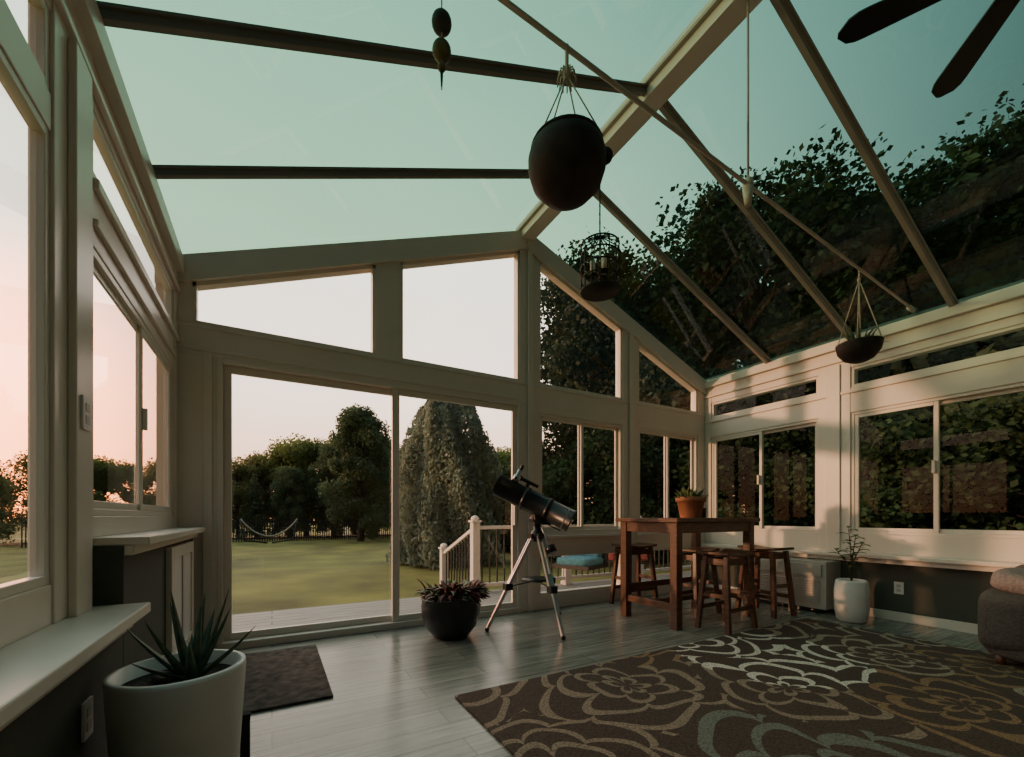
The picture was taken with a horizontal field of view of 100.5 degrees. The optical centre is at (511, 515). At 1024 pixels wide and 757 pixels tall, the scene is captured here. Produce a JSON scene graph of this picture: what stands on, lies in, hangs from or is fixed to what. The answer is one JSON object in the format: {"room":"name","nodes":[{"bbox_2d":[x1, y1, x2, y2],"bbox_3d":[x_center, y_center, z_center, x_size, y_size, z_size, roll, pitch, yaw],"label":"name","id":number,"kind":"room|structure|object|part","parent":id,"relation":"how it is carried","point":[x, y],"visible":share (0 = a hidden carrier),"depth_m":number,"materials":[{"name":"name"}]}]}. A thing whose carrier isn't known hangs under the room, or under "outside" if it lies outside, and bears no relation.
{"room":"sunroom","nodes":[
{"label":"sunroom","id":0,"kind":"room"},
{"bbox_2d":[0,0,192,756],"bbox_3d":[-1.040,-0.450,0.562,0.220,3.000,6.000,0,0,-29],"label":"wall","id":1,"kind":"structure","parent":0,"point":[85,77],"depth_m":1.51,"materials":[{"name":"white paint"}]},
{"bbox_2d":[0,48,48,598],"bbox_3d":[-1.137,-0.510,0.708,0.037,1.460,1.510,0,0,-29],"label":"window","id":2,"kind":"structure","parent":1,"relation":"in","point":[38,131],"depth_m":1.34,"materials":[{"name":"white plastic"}]},
{"bbox_2d":[1,0,48,89],"bbox_3d":[-1.137,-1.495,0.708,0.037,0.270,1.510,0,0,-29],"label":"window","id":3,"kind":"structure","parent":1,"relation":"in","point":[38,47],"depth_m":1.34,"materials":[{"name":"white plastic"}]},
{"bbox_2d":[0,602,150,730],"bbox_3d":[-0.530,0.395,-0.149,0.210,0.090,4.220,0,0,-29],"label":"window sill","id":4,"kind":"structure","parent":1,"relation":"attached to","point":[32,666],"depth_m":1.11,"materials":[{"name":"white plastic"}]},
{"bbox_2d":[81,395,90,431],"bbox_3d":[-1.541,-0.370,1.542,0.010,0.120,0.076,0,0,-29],"label":"light switch","id":5,"kind":"object","parent":1,"relation":"attached to","point":[85,401],"visible":1,"depth_m":1.53,"materials":[{"name":"white plastic"}]},
{"bbox_2d":[81,695,92,742],"bbox_3d":[-1.362,0.650,1.368,0.010,0.120,0.076,0,0,-29],"label":"wall outlet","id":6,"kind":"object","parent":1,"relation":"attached to","point":[87,706],"visible":1,"depth_m":1.35,"materials":[{"name":"white plastic"}]},
{"bbox_2d":[93,248,171,515],"bbox_3d":[-2.065,-0.540,2.372,0.055,1.080,1.600,0,0,-29],"label":"window","id":7,"kind":"structure","parent":1,"relation":"in","point":[160,368],"depth_m":2.52,"materials":[{"name":"white plastic"}]},
{"bbox_2d":[93,111,171,319],"bbox_3d":[-2.073,-1.495,2.367,0.037,0.270,1.600,0,0,-29],"label":"window","id":8,"kind":"structure","parent":1,"relation":"in","point":[149,259],"depth_m":2.37,"materials":[{"name":"white plastic"}]},
{"bbox_2d":[93,527,205,554],"bbox_3d":[-2.009,0.122,2.466,0.200,0.075,1.730,0,0,-29],"label":"windowsill","id":9,"kind":"structure","parent":1,"relation":"attached to","point":[134,543],"depth_m":1.88,"materials":[{"name":"white plastic"}]},
{"bbox_2d":[166,541,193,653],"bbox_3d":[-2.116,0.530,2.728,0.029,0.700,0.770,0,0,-29],"label":"pet door","id":10,"kind":"structure","parent":1,"relation":"in","point":[180,557],"depth_m":2.67,"materials":[{"name":"white plastic"}]},
{"bbox_2d":[177,230,706,648],"bbox_3d":[0.128,-1.038,4.703,6.328,4.176,0.170,0,0,-29],"label":"wall","id":11,"kind":"structure","parent":0,"point":[199,346],"depth_m":4.05,"materials":[{"name":"white paint"}]},
{"bbox_2d":[192,264,375,355],"bbox_3d":[-1.860,-1.888,3.607,1.366,0.846,0.088,0,0,-29],"label":"window","id":12,"kind":"structure","parent":11,"relation":"in","point":[197,286],"depth_m":3.58,"materials":[{"name":"white plastic"}]},
{"bbox_2d":[217,357,520,649],"bbox_3d":[-1.121,-0.090,4.017,2.730,2.280,0.140,0,0,-29],"label":"door","id":13,"kind":"structure","parent":11,"relation":"in","point":[227,639],"depth_m":3.71,"materials":[{"name":"white plastic"}]},
{"bbox_2d":[401,250,519,381],"bbox_3d":[-0.506,-2.186,4.371,1.316,1.442,0.088,0,0,-29],"label":"window","id":14,"kind":"structure","parent":11,"relation":"in","point":[509,254],"depth_m":4.48,"materials":[{"name":"white plastic"}]},
{"bbox_2d":[539,550,620,595],"bbox_3d":[0.823,0.665,5.119,1.260,0.470,0.088,0,0,-29],"label":"window","id":15,"kind":"structure","parent":11,"relation":"in","point":[618,582],"depth_m":5.11,"materials":[{"name":"white plastic"}]},
{"bbox_2d":[539,414,621,532],"bbox_3d":[0.823,-0.480,5.119,1.260,1.340,0.088,0,0,-29],"label":"window","id":16,"kind":"structure","parent":11,"relation":"in","point":[617,429],"depth_m":5.13,"materials":[{"name":"white plastic"}]},
{"bbox_2d":[539,261,621,399],"bbox_3d":[0.823,-2.167,5.119,1.266,1.403,0.088,0,0,-29],"label":"window","id":17,"kind":"structure","parent":11,"relation":"in","point":[543,269],"depth_m":5.14,"materials":[{"name":"white plastic"}]},
{"bbox_2d":[539,406,697,435],"bbox_3d":[1.453,-1.190,5.479,2.710,0.080,0.120,0,0,-29],"label":"trim","id":18,"kind":"structure","parent":11,"relation":"attached to","point":[542,410],"depth_m":5.25,"materials":[{"name":"white plastic"}]},
{"bbox_2d":[638,428,696,517],"bbox_3d":[2.121,-0.480,5.851,1.180,1.340,0.088,0,0,-29],"label":"window","id":19,"kind":"structure","parent":11,"relation":"in","point":[693,439],"depth_m":5.85,"materials":[{"name":"white plastic"}]},
{"bbox_2d":[639,343,696,412],"bbox_3d":[2.121,-1.869,5.851,1.186,0.807,0.088,0,0,-29],"label":"window","id":20,"kind":"structure","parent":11,"relation":"in","point":[642,349],"depth_m":5.88,"materials":[{"name":"white plastic"}]},
{"bbox_2d":[649,546,690,580],"bbox_3d":[2.121,0.665,5.851,1.180,0.470,0.088,0,0,-29],"label":"window","id":21,"kind":"structure","parent":11,"relation":"in","point":[690,546],"depth_m":5.78,"materials":[{"name":"white plastic"}]},
{"bbox_2d":[232,571,690,631],"bbox_3d":[-0.215,1.270,5.474,11.000,0.360,1.490,0,0,-29],"label":"deck","id":22,"kind":"object","parent":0,"point":[288,617],"depth_m":4.86,"materials":[{"name":"grey wood"}]},
{"bbox_2d":[96,0,1023,380],"bbox_3d":[1.597,-2.529,2.096,6.320,1.323,6.155,0,0,-29],"label":"ceiling","id":23,"kind":"structure","parent":0,"point":[262,123],"depth_m":2.94,"materials":[{"name":"clear glass"}]},
{"bbox_2d":[431,0,451,89],"bbox_3d":[-0.238,-1.672,1.441,0.068,0.460,0.068,0,0,-29],"label":"mobile","id":24,"kind":"object","parent":23,"relation":"hanging from","point":[441,19],"visible":1,"depth_m":1.43,"materials":[{"name":"fabric"}]},
{"bbox_2d":[580,185,619,301],"bbox_3d":[0.747,-2.524,3.624,0.333,1.239,0.333,0,0,-29],"label":"candle lantern","id":25,"kind":"object","parent":23,"relation":"hanging from","point":[602,289],"visible":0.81,"depth_m":3.58,"materials":[{"name":"metal"}]},
{"bbox_2d":[497,0,914,312],"bbox_3d":[1.375,-2.425,2.491,6.094,1.210,0.060,0,0,-33],"label":"rod","id":26,"kind":"object","parent":23,"relation":"attached to","point":[748,188],"visible":1,"depth_m":2.27,"materials":[{"name":"paint"}]},
{"bbox_2d":[528,43,612,210],"bbox_3d":[0.231,-1.607,1.746,0.333,0.635,0.316,0,0,-29],"label":"hanging planter","id":27,"kind":"object","parent":26,"relation":"hanging from","point":[568,158],"visible":1,"depth_m":1.65,"materials":[{"name":"ceramic"}]},
{"bbox_2d":[835,269,885,363],"bbox_3d":[2.786,-1.605,3.403,0.366,0.760,0.327,0,0,-38],"label":"bowl planter","id":28,"kind":"object","parent":26,"relation":"hanging from","point":[857,350],"visible":1,"depth_m":3.33,"materials":[{"name":"ceramic"}]},
{"bbox_2d":[551,553,608,570],"bbox_3d":[1.000,0.633,6.147,0.669,0.914,0.674,0,0,40],"label":"patio chair","id":29,"kind":"object","parent":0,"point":[586,562],"visible":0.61,"depth_m":5.95,"materials":[{"name":"fabric"}]},
{"bbox_2d":[236,593,987,756],"bbox_3d":[1.621,1.110,2.073,6.340,0.120,6.220,0,0,-29],"label":"floor","id":30,"kind":"structure","parent":0,"point":[394,691],"depth_m":3.07,"materials":[{"name":"wood"}]},
{"bbox_2d":[102,649,245,756],"bbox_3d":[-1.181,0.792,1.515,0.400,0.515,0.400,0,0,-29],"label":"planter","id":31,"kind":"object","parent":30,"relation":"on","point":[201,716],"visible":0.84,"depth_m":1.38,"materials":[{"name":"ceramic"}]},
{"bbox_2d":[127,587,253,683],"bbox_3d":[-1.171,0.431,1.540,0.306,0.340,0.301,0,0,22],"label":"aloe plant","id":32,"kind":"object","parent":31,"relation":"in","point":[193,658],"visible":0.79,"depth_m":1.54,"materials":[{"name":"green plant"}]},
{"bbox_2d":[240,710,250,756],"bbox_3d":[-1.084,0.925,1.731,0.038,0.250,0.044,0,0,-29],"label":"door stop","id":33,"kind":"object","parent":30,"relation":"on","point":[245,730],"visible":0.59,"depth_m":1.71,"materials":[{"name":"black rubber"}]},
{"bbox_2d":[243,645,332,712],"bbox_3d":[-1.519,1.042,2.829,0.490,0.016,1.120,0,0,-29],"label":"doormat","id":34,"kind":"object","parent":30,"relation":"on","point":[279,678],"visible":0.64,"depth_m":2.69,"materials":[{"name":"brown fabric"}]},
{"bbox_2d":[415,578,491,640],"bbox_3d":[-0.526,0.790,3.736,0.666,0.521,0.661,0,0,-29],"label":"begonias","id":35,"kind":"object","parent":30,"relation":"on","point":[450,612],"visible":1,"depth_m":3.54,"materials":[{"name":"grey ceramic"}]},
{"bbox_2d":[485,464,575,639],"bbox_3d":[0.250,0.279,4.154,0.796,1.542,0.926,0,0,21],"label":"telescope","id":36,"kind":"object","parent":30,"relation":"on","point":[541,508],"visible":1,"depth_m":3.96,"materials":[{"name":"black plastic"}]},
{"bbox_2d":[609,542,658,603],"bbox_3d":[1.451,0.691,5.064,0.471,0.724,0.341,0,0,-27],"label":"bar stool","id":37,"kind":"object","parent":30,"relation":"on","point":[638,549],"visible":0.62,"depth_m":5.05,"materials":[{"name":"brown wood"}]},
{"bbox_2d":[615,518,759,630],"bbox_3d":[1.850,0.535,4.498,1.280,1.030,0.800,0,0,-29],"label":"pub table","id":38,"kind":"object","parent":30,"relation":"on","point":[675,527],"visible":0.85,"depth_m":4.29,"materials":[{"name":"brown wood"}]},
{"bbox_2d":[673,486,707,517],"bbox_3d":[1.880,-0.154,4.517,0.348,0.347,0.336,0,0,3],"label":"potted succulent","id":39,"kind":"object","parent":38,"relation":"on","point":[690,504],"visible":1,"depth_m":4.41,"materials":[{"name":"orange ceramic"}]},
{"bbox_2d":[701,508,706,517],"bbox_3d":[2.092,-0.035,4.680,0.084,0.110,0.084,0,0,-29],"label":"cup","id":40,"kind":"object","parent":38,"relation":"on","point":[704,509],"visible":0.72,"depth_m":4.64,"materials":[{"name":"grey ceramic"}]},
{"bbox_2d":[669,547,721,617],"bbox_3d":[1.988,0.701,4.621,0.471,0.704,0.341,0,0,-35],"label":"bar stool","id":41,"kind":"object","parent":30,"relation":"on","point":[693,556],"visible":0.55,"depth_m":4.53,"materials":[{"name":"brown wood"}]},
{"bbox_2d":[695,549,757,634],"bbox_3d":[2.014,0.691,4.004,0.471,0.724,0.341,0,0,-32],"label":"bar stool","id":42,"kind":"object","parent":30,"relation":"on","point":[726,558],"visible":0.98,"depth_m":3.98,"materials":[{"name":"brown wood"}]},
{"bbox_2d":[455,618,1023,756],"bbox_3d":[2.197,1.043,1.875,3.830,0.014,3.510,0,0,-29],"label":"area rug","id":43,"kind":"object","parent":30,"relation":"on","point":[805,687],"visible":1,"depth_m":2.37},
{"bbox_2d":[735,545,796,618],"bbox_3d":[2.744,0.691,4.622,0.341,0.724,0.471,0,0,-22],"label":"bar stool","id":44,"kind":"object","parent":30,"relation":"on","point":[760,551],"visible":0.84,"depth_m":4.49,"materials":[{"name":"brown wood"}]},
{"bbox_2d":[754,557,839,612],"bbox_3d":[3.225,0.767,5.002,0.330,0.566,0.950,0,0,-29],"label":"air conditioner","id":45,"kind":"object","parent":30,"relation":"on","point":[813,580],"visible":0.53,"depth_m":4.68,"materials":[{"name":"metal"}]},
{"bbox_2d":[828,526,870,623],"bbox_3d":[3.396,0.574,4.250,0.440,0.952,0.311,0,0,-29],"label":"potted houseplant","id":46,"kind":"object","parent":30,"relation":"on","point":[851,595],"visible":1,"depth_m":4.17,"materials":[{"name":"white ceramic"}]},
{"bbox_2d":[977,564,1023,664],"bbox_3d":[4.227,0.690,2.307,0.970,0.720,2.210,0,0,-29],"label":"sofa","id":47,"kind":"object","parent":30,"relation":"on","point":[1000,618],"visible":1,"depth_m":2.93,"materials":[{"name":"fabric"}]},
{"bbox_2d":[608,553,649,563],"bbox_3d":[1.810,0.633,6.803,0.660,0.914,0.664,0,0,-6],"label":"patio chair","id":48,"kind":"object","parent":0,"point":[644,558],"visible":0.11,"depth_m":6.55,"materials":[{"name":"fabric"}]},
{"bbox_2d":[704,282,1023,623],"bbox_3d":[4.299,-0.450,3.570,0.176,3.000,6.000,0,0,-29],"label":"wall","id":49,"kind":"structure","parent":0,"point":[943,593],"depth_m":4.36,"materials":[{"name":"white paint"}]},
{"bbox_2d":[712,419,817,531],"bbox_3d":[3.209,-0.465,5.498,0.130,1.310,1.370,0,0,-29],"label":"window","id":50,"kind":"structure","parent":49,"relation":"in","point":[760,478],"depth_m":5.48,"materials":[{"name":"white plastic"}]},
{"bbox_2d":[712,376,817,417],"bbox_3d":[3.227,-1.500,5.509,0.088,0.220,1.370,0,0,-29],"label":"window","id":51,"kind":"structure","parent":49,"relation":"in","point":[714,405],"depth_m":5.42,"materials":[{"name":"white plastic"}]},
{"bbox_2d":[706,584,977,634],"bbox_3d":[4.257,1.005,3.547,0.020,0.090,6.000,0,0,-29],"label":"baseboard","id":52,"kind":"structure","parent":49,"relation":"attached to","point":[953,625],"depth_m":4.08,"materials":[{"name":"white plastic"}]},
{"bbox_2d":[701,543,1023,571],"bbox_3d":[4.205,0.435,3.517,0.180,0.090,6.000,0,0,-29],"label":"trim","id":53,"kind":"structure","parent":49,"relation":"attached to","point":[935,562],"depth_m":4.12,"materials":[{"name":"white plastic"}]},
{"bbox_2d":[894,582,903,594],"bbox_3d":[3.864,0.720,4.255,0.010,0.120,0.076,0,0,-29],"label":"wall outlet","id":54,"kind":"object","parent":49,"relation":"attached to","point":[898,586],"visible":1,"depth_m":4.25,"materials":[{"name":"white plastic"}]},
{"bbox_2d":[851,382,1023,538],"bbox_3d":[4.026,-0.465,4.048,0.130,1.310,1.340,0,0,-29],"label":"window","id":55,"kind":"structure","parent":49,"relation":"in","point":[1017,387],"depth_m":4.08,"materials":[{"name":"white plastic"}]},
{"bbox_2d":[851,323,1023,387],"bbox_3d":[4.045,-1.500,4.058,0.088,0.220,1.340,0,0,-29],"label":"window","id":56,"kind":"structure","parent":49,"relation":"in","point":[854,370],"depth_m":4.03,"materials":[{"name":"white plastic"}]},
{"bbox_2d":[837,0,1019,97],"bbox_3d":[2.056,-2.576,1.578,1.242,0.913,1.233,0,0,-29],"label":"ceiling fan","id":57,"kind":"object","parent":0,"point":[882,14],"depth_m":1.93,"materials":[{"name":"brown wood"}]},
{"label":"outside","id":58,"kind":"structure","parent":0,"visible":0},
{"bbox_2d":[0,522,690,614],"bbox_3d":[0.000,1.450,0.000,320.000,0.001,320.000,0,0,-29],"label":"lawn","id":59,"kind":"structure","parent":58,"point":[291,574],"depth_m":10.93,"materials":[{"name":"green plant"}]},
{"bbox_2d":[0,460,19,543],"bbox_3d":[-26.723,-0.788,20.612,4.088,4.535,3.953,0,0,38],"label":"deciduous tree","id":60,"kind":"object","parent":59,"relation":"on","point":[5,528],"visible":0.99,"depth_m":21.52,"materials":[{"name":"green plant"}]},
{"bbox_2d":[0,450,27,530],"bbox_3d":[-26.677,-1.125,24.010,3.918,5.208,4.117,0,0,-20],"label":"tree","id":61,"kind":"object","parent":59,"relation":"on","point":[20,487],"visible":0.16,"depth_m":23.04,"materials":[{"name":"green plant"}]},
{"bbox_2d":[93,454,153,504],"bbox_3d":[-23.767,-1.027,24.319,4.311,5.082,4.417,0,0,17],"label":"deciduous tree","id":62,"kind":"object","parent":59,"relation":"on","point":[107,476],"visible":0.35,"depth_m":24.16,"materials":[{"name":"green plant"}]},
{"bbox_2d":[120,457,153,504],"bbox_3d":[-22.967,-1.345,28.443,4.605,5.649,4.440,0,0,-21],"label":"tree","id":63,"kind":"object","parent":59,"relation":"on","point":[148,474],"visible":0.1,"depth_m":27.51,"materials":[{"name":"green plant"}]},
{"bbox_2d":[232,483,239,535],"bbox_3d":[-20.175,-1.089,28.021,4.601,5.207,4.491,0,0,42],"label":"deciduous tree","id":64,"kind":"object","parent":59,"relation":"on","point":[233,483],"visible":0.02,"depth_m":28.16,"materials":[{"name":"green plant"}]},
{"bbox_2d":[232,457,274,537],"bbox_3d":[-17.900,-1.173,27.868,4.334,5.305,4.179,0,0,7],"label":"tree","id":65,"kind":"object","parent":59,"relation":"on","point":[242,474],"visible":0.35,"depth_m":27.47,"materials":[{"name":"green plant"}]},
{"bbox_2d":[235,474,275,537],"bbox_3d":[-15.934,-0.590,26.542,2.340,4.119,2.324,0,0,3],"label":"pine tree","id":66,"kind":"object","parent":59,"relation":"on","point":[253,499],"visible":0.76,"depth_m":26.39,"materials":[{"name":"green plant"}]},
{"bbox_2d":[232,450,286,536],"bbox_3d":[-17.800,-1.621,30.083,5.147,6.204,4.963,0,0,-29],"label":"tree","id":67,"kind":"object","parent":59,"relation":"on","point":[249,459],"visible":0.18,"depth_m":29.12,"materials":[{"name":"green plant"}]},
{"bbox_2d":[21,518,501,547],"bbox_3d":[-9.965,0.800,26.547,28.700,1.300,0.060,0,0,-29],"label":"fence","id":68,"kind":"object","parent":59,"relation":"on","point":[352,520],"visible":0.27,"depth_m":24.96,"materials":[{"name":"wood"}]},
{"bbox_2d":[239,519,297,543],"bbox_3d":[-12.654,0.783,22.254,2.679,1.314,0.080,0,0,-29],"label":"hammock","id":69,"kind":"object","parent":59,"relation":"on","point":[241,520],"visible":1,"depth_m":22.18,"materials":[{"name":"fabric"}]},
{"bbox_2d":[249,439,317,535],"bbox_3d":[-16.741,-2.163,31.881,5.485,7.290,5.763,0,0,3],"label":"tree","id":70,"kind":"object","parent":59,"relation":"on","point":[278,439],"visible":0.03,"depth_m":31.34,"materials":[{"name":"green plant"}]},
{"bbox_2d":[266,466,311,538],"bbox_3d":[-14.309,-0.864,27.240,2.747,4.681,2.612,0,0,-1],"label":"deciduous tree","id":71,"kind":"object","parent":59,"relation":"on","point":[292,478],"visible":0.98,"depth_m":26.79,"materials":[{"name":"green plant"}]},
{"bbox_2d":[256,432,347,535],"bbox_3d":[-14.916,-2.227,30.325,5.689,7.523,5.828,0,0,5],"label":"deciduous tree","id":72,"kind":"object","parent":59,"relation":"on","point":[305,454],"visible":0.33,"depth_m":29.20,"materials":[{"name":"green plant"}]},
{"bbox_2d":[305,441,358,537],"bbox_3d":[-11.919,-1.751,28.464,3.767,6.460,3.581,0,0,27],"label":"deciduous tree","id":73,"kind":"object","parent":59,"relation":"on","point":[326,453],"visible":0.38,"depth_m":27.72,"materials":[{"name":"green plant"}]},
{"bbox_2d":[315,403,391,540],"bbox_3d":[-8.495,-2.474,24.699,4.129,7.911,4.343,0,0,12],"label":"tree","id":74,"kind":"object","parent":59,"relation":"on","point":[359,430],"visible":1,"depth_m":23.66,"materials":[{"name":"green plant"}]},
{"bbox_2d":[328,438,382,534],"bbox_3d":[-12.325,-2.564,33.341,6.502,8.096,6.269,0,0,36],"label":"tree","id":75,"kind":"object","parent":59,"relation":"on","point":[355,532],"visible":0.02,"depth_m":33.08,"materials":[{"name":"green plant"}]},
{"bbox_2d":[347,437,391,536],"bbox_3d":[-9.921,-2.262,30.240,4.431,7.484,4.213,0,0,-13],"label":"juniper tree","id":76,"kind":"object","parent":59,"relation":"on","point":[389,443],"visible":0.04,"depth_m":29.54,"materials":[{"name":"green plant"}]},
{"bbox_2d":[385,400,503,570],"bbox_3d":[-1.916,-1.285,13.181,3.769,5.519,3.582,0,0,-32],"label":"tree","id":77,"kind":"object","parent":59,"relation":"on","point":[425,465],"visible":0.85,"depth_m":12.06,"materials":[{"name":"green plant"}]},
{"bbox_2d":[460,446,510,511],"bbox_3d":[-1.345,-2.272,36.358,6.748,7.616,6.587,0,0,1],"label":"deciduous tree","id":78,"kind":"object","parent":59,"relation":"on","point":[506,453],"visible":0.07,"depth_m":34.67,"materials":[{"name":"green plant"}]},
{"bbox_2d":[492,442,584,552],"bbox_3d":[0.625,-0.646,17.683,4.908,5.155,4.348,0,0,35],"label":"shrub","id":79,"kind":"object","parent":59,"relation":"on","point":[506,518],"visible":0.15,"depth_m":17.01,"materials":[{"name":"green plant"}]},
{"bbox_2d":[438,516,690,586],"bbox_3d":[1.262,0.722,7.742,4.947,1.453,1.397,0,0,-29],"label":"deck railing","id":80,"kind":"object","parent":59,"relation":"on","point":[473,532],"visible":0.27,"depth_m":6.50,"materials":[{"name":"white wood"}]},
{"bbox_3d":[1.262,0.723,7.742,4.950,1.455,1.400,0,0,-29],"label":"railing","id":81,"kind":"part","parent":80,"relation":"part of","materials":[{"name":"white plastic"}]},
{"bbox_2d":[540,427,673,563],"bbox_3d":[2.429,-0.617,13.683,4.348,5.082,4.908,0,0,-21],"label":"shrub","id":82,"kind":"object","parent":59,"relation":"on","point":[560,480],"visible":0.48,"depth_m":12.54,"materials":[{"name":"green plant"}]},
{"bbox_2d":[541,274,734,504],"bbox_3d":[4.304,-4.813,17.334,8.475,12.612,9.524,0,0,17],"label":"maple tree","id":83,"kind":"object","parent":59,"relation":"on","point":[573,341],"visible":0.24,"depth_m":15.02,"materials":[{"name":"green plant"}]},
{"bbox_2d":[584,332,730,486],"bbox_3d":[6.880,-5.524,20.351,10.053,14.038,8.946,0,0,-25],"label":"maple tree","id":84,"kind":"object","parent":59,"relation":"on","point":[599,332],"visible":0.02,"depth_m":17.05,"materials":[{"name":"green plant"}]},
{"bbox_2d":[648,429,813,565],"bbox_3d":[6.378,-0.539,12.502,4.908,4.894,4.348,0,0,12],"label":"shrub","id":85,"kind":"object","parent":59,"relation":"on","point":[777,511],"visible":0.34,"depth_m":11.85,"materials":[{"name":"green plant"}]},
{"bbox_2d":[600,343,978,512],"bbox_3d":[8.389,-5.552,14.305,10.582,14.094,9.417,0,0,24],"label":"maple tree","id":86,"kind":"object","parent":59,"relation":"on","point":[684,394],"visible":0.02,"depth_m":12.49,"materials":[{"name":"green plant"}]},
{"bbox_2d":[743,407,932,526],"bbox_3d":[10.008,-0.830,12.973,5.399,5.602,4.783,0,0,35],"label":"shrub","id":87,"kind":"object","parent":59,"relation":"on","point":[917,412],"visible":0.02,"depth_m":12.53,"materials":[{"name":"green plant"}]},
{"bbox_2d":[774,411,988,529],"bbox_3d":[8.956,-0.559,10.249,4.131,4.941,4.663,0,0,44],"label":"shrub","id":88,"kind":"object","parent":59,"relation":"on","point":[888,492],"visible":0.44,"depth_m":9.12,"materials":[{"name":"green plant"}]},
{"bbox_2d":[789,330,1023,433],"bbox_3d":[14.754,-5.352,14.098,10.371,13.692,9.228,0,0,27],"label":"maple tree","id":89,"kind":"object","parent":59,"relation":"on","point":[864,373],"visible":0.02,"depth_m":13.76,"materials":[{"name":"green plant"}]},
{"bbox_2d":[883,331,1023,434],"bbox_3d":[13.180,-4.628,11.964,6.975,12.196,6.928,0,0,-2],"label":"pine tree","id":90,"kind":"object","parent":59,"relation":"on","point":[1016,340],"visible":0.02,"depth_m":11.69,"materials":[{"name":"green plant"}]},
{"bbox_2d":[905,391,1023,530],"bbox_3d":[10.830,-0.545,7.963,4.348,4.909,4.908,0,0,-13],"label":"shrub","id":91,"kind":"object","parent":59,"relation":"on","point":[976,474],"visible":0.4,"depth_m":8.47,"materials":[{"name":"green plant"}]},
{"bbox_2d":[940,394,1023,528],"bbox_3d":[12.118,-0.855,9.804,5.399,5.662,4.783,0,0,-23],"label":"shrub","id":92,"kind":"object","parent":59,"relation":"on","point":[961,404],"visible":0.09,"depth_m":8.93,"materials":[{"name":"green plant"}]}
]}

